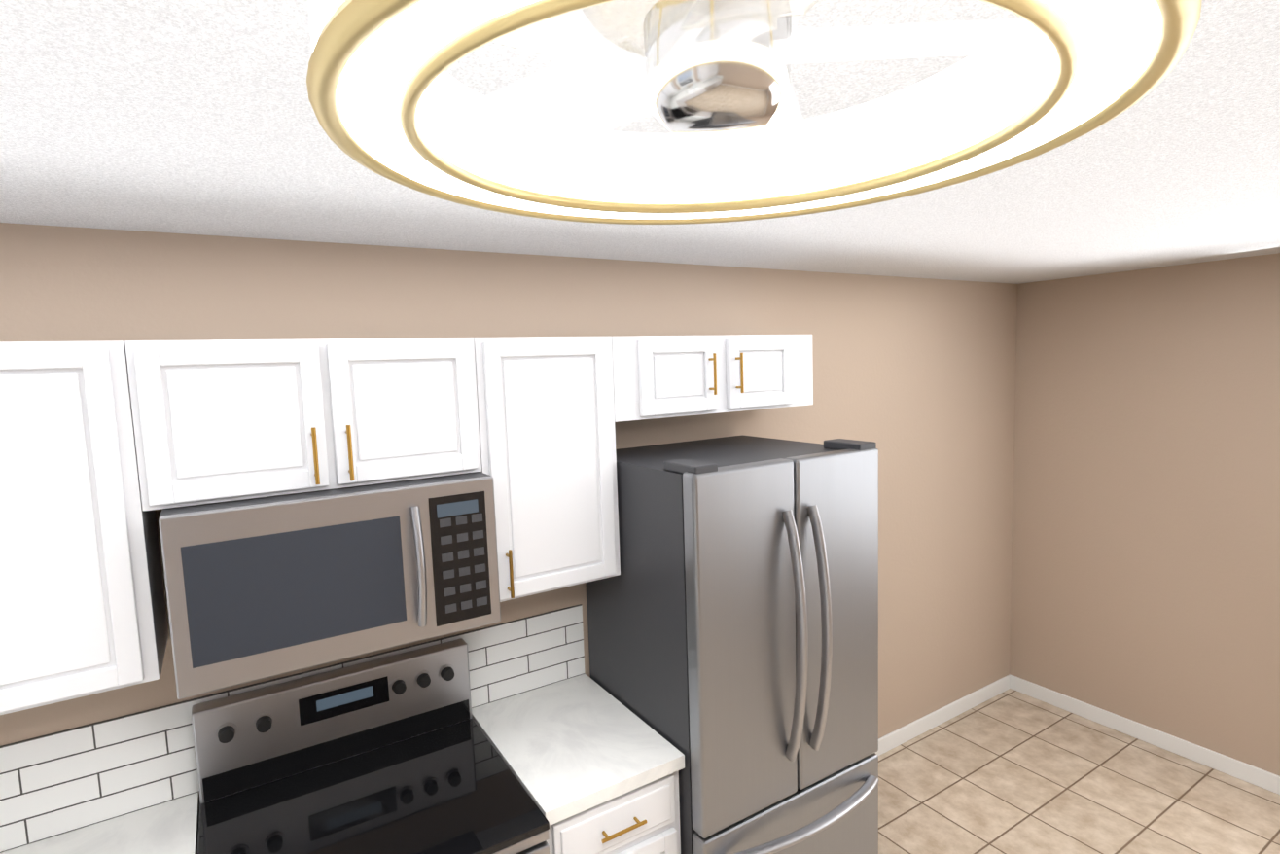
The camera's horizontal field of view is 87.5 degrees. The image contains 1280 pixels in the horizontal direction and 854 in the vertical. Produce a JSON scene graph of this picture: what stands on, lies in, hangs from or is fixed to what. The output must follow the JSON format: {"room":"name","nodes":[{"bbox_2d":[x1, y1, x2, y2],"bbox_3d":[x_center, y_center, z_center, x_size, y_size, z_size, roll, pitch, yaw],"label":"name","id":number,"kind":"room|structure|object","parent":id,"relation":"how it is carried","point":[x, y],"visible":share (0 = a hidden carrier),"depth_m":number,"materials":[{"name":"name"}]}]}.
{"room":"kitchen","nodes":[
{"label":"kitchen","id":0,"kind":"room"},
{"bbox_2d":[0,222,1017,802],"bbox_3d":[-0.035,0.593,2.655,5.300,2.450,0.100,-5,6,-32],"label":"wall","id":1,"kind":"structure","parent":0,"point":[912,378],"depth_m":2.72,"materials":[{"name":"beige paint"}]},
{"bbox_2d":[0,340,168,714],"bbox_3d":[-1.687,0.236,1.320,1.154,0.783,0.358,-5,6,-32],"label":"upper cabinet","id":2,"kind":"object","parent":1,"relation":"attached to","point":[83,613],"visible":0.98,"depth_m":1.44,"materials":[{"name":"white wood"}]},
{"bbox_2d":[124,337,481,511],"bbox_3d":[-0.867,-0.039,1.813,0.793,0.385,0.358,-5,6,-32],"label":"upper cabinet","id":3,"kind":"object","parent":1,"relation":"attached to","point":[219,420],"visible":1,"depth_m":1.66,"materials":[{"name":"white wood"}]},
{"bbox_2d":[158,471,500,699],"bbox_3d":[-0.811,0.361,1.815,0.754,0.412,0.470,-5,6,-32],"label":"over-the-range microwave","id":4,"kind":"object","parent":3,"relation":"attached to","point":[261,587],"visible":0.98,"depth_m":1.63,"materials":[{"name":"grey metal"}]},
{"bbox_2d":[473,336,620,602],"bbox_3d":[-0.332,0.110,2.159,0.448,0.783,0.358,-5,6,-32],"label":"upper cabinet","id":5,"kind":"object","parent":1,"relation":"attached to","point":[546,407],"visible":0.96,"depth_m":2.03,"materials":[{"name":"white wood"}]},
{"bbox_2d":[611,334,813,422],"bbox_3d":[0.231,-0.197,2.489,0.898,0.275,0.358,-5,6,-32],"label":"upper cabinet","id":6,"kind":"object","parent":1,"relation":"attached to","point":[657,376],"visible":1,"depth_m":2.32,"materials":[{"name":"white wood"}]},
{"bbox_2d":[875,675,1010,756],"bbox_3d":[1.436,1.642,3.587,1.965,0.085,0.014,-5,6,-32],"label":"baseboard","id":7,"kind":"structure","parent":1,"relation":"attached to","point":[911,730],"depth_m":3.73,"materials":[{"name":"white wood"}]},
{"bbox_2d":[0,0,1279,284],"bbox_3d":[0.883,-0.561,0.998,5.500,0.100,3.730,-5,6,-32],"label":"ceiling","id":8,"kind":"structure","parent":0,"point":[193,117],"depth_m":1.21,"materials":[{"name":"white paint"}]},
{"bbox_2d":[306,0,1202,224],"bbox_3d":[0.053,-0.315,0.470,0.532,0.232,0.532,-5,6,-32],"label":"light fixture","id":9,"kind":"object","parent":8,"relation":"attached to","point":[390,98],"visible":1,"depth_m":0.48,"materials":[{"name":"gold metal"}]},
{"bbox_2d":[878,688,1279,853],"bbox_3d":[0.969,1.976,1.242,5.500,0.100,3.730,-5,6,-32],"label":"floor","id":10,"kind":"structure","parent":0,"point":[1011,771],"depth_m":3.11,"materials":[{"name":"tile"}]},
{"bbox_2d":[191,638,549,853],"bbox_3d":[-0.699,1.342,1.783,0.760,1.172,0.744,-5,6,-32],"label":"range","id":11,"kind":"object","parent":10,"relation":"on","point":[397,754],"visible":1,"depth_m":1.87,"materials":[{"name":"grey"}]},
{"bbox_2d":[546,770,680,853],"bbox_3d":[-0.205,1.438,2.158,0.444,0.875,0.663,-5,6,-32],"label":"base cabinet","id":12,"kind":"object","parent":10,"relation":"on","point":[644,819],"visible":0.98,"depth_m":1.90,"materials":[{"name":"white wood"}]},
{"bbox_2d":[471,674,684,825],"bbox_3d":[-0.227,0.982,2.124,0.444,0.040,0.644,-5,6,-32],"label":"countertop","id":13,"kind":"structure","parent":12,"relation":"on","point":[569,747],"depth_m":2.03,"materials":[{"name":"stone"}]},
{"bbox_2d":[586,434,879,853],"bbox_3d":[0.343,0.946,2.365,0.770,1.778,0.777,-5,6,-32],"label":"fridge","id":14,"kind":"object","parent":10,"relation":"on","point":[732,617],"visible":1,"depth_m":2.05,"materials":[{"name":"grey metal"}]},
{"bbox_3d":[-1.548,1.564,1.326,1.185,0.875,0.663,-5,6,-32],"label":"base cabinet","id":15,"kind":"object","parent":10,"relation":"on","visible":0},
{"bbox_2d":[0,791,199,853],"bbox_3d":[-1.295,1.082,1.460,0.540,0.040,0.649,-5,6,-32],"label":"countertop","id":16,"kind":"structure","parent":15,"relation":"on","point":[170,827],"depth_m":1.67,"materials":[{"name":"stone"}]},
{"bbox_2d":[1009,252,1279,776],"bbox_3d":[3.215,0.494,2.536,0.100,2.450,3.730,-5,6,-32],"label":"wall","id":17,"kind":"structure","parent":0,"point":[1146,558],"depth_m":3.39,"materials":[{"name":"beige paint"}]},
{"bbox_2d":[1009,674,1279,794],"bbox_3d":[3.202,1.674,2.626,0.014,0.085,3.515,-5,6,-32],"label":"baseboard","id":18,"kind":"structure","parent":17,"relation":"attached to","point":[1247,772],"depth_m":3.46,"materials":[{"name":"white wood"}]},
{"bbox_3d":[-1.363,0.922,-0.297,0.100,2.450,3.730,-5,6,-32],"label":"wall","id":19,"kind":"structure","parent":0,"visible":0},
{"bbox_2d":[0,604,585,853],"bbox_3d":[-1.217,0.885,1.874,2.370,0.266,0.007,-5,6,-32],"label":"backsplash","id":20,"kind":"structure","parent":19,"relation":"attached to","point":[57,783],"depth_m":1.79,"materials":[{"name":"tile"}]}
]}

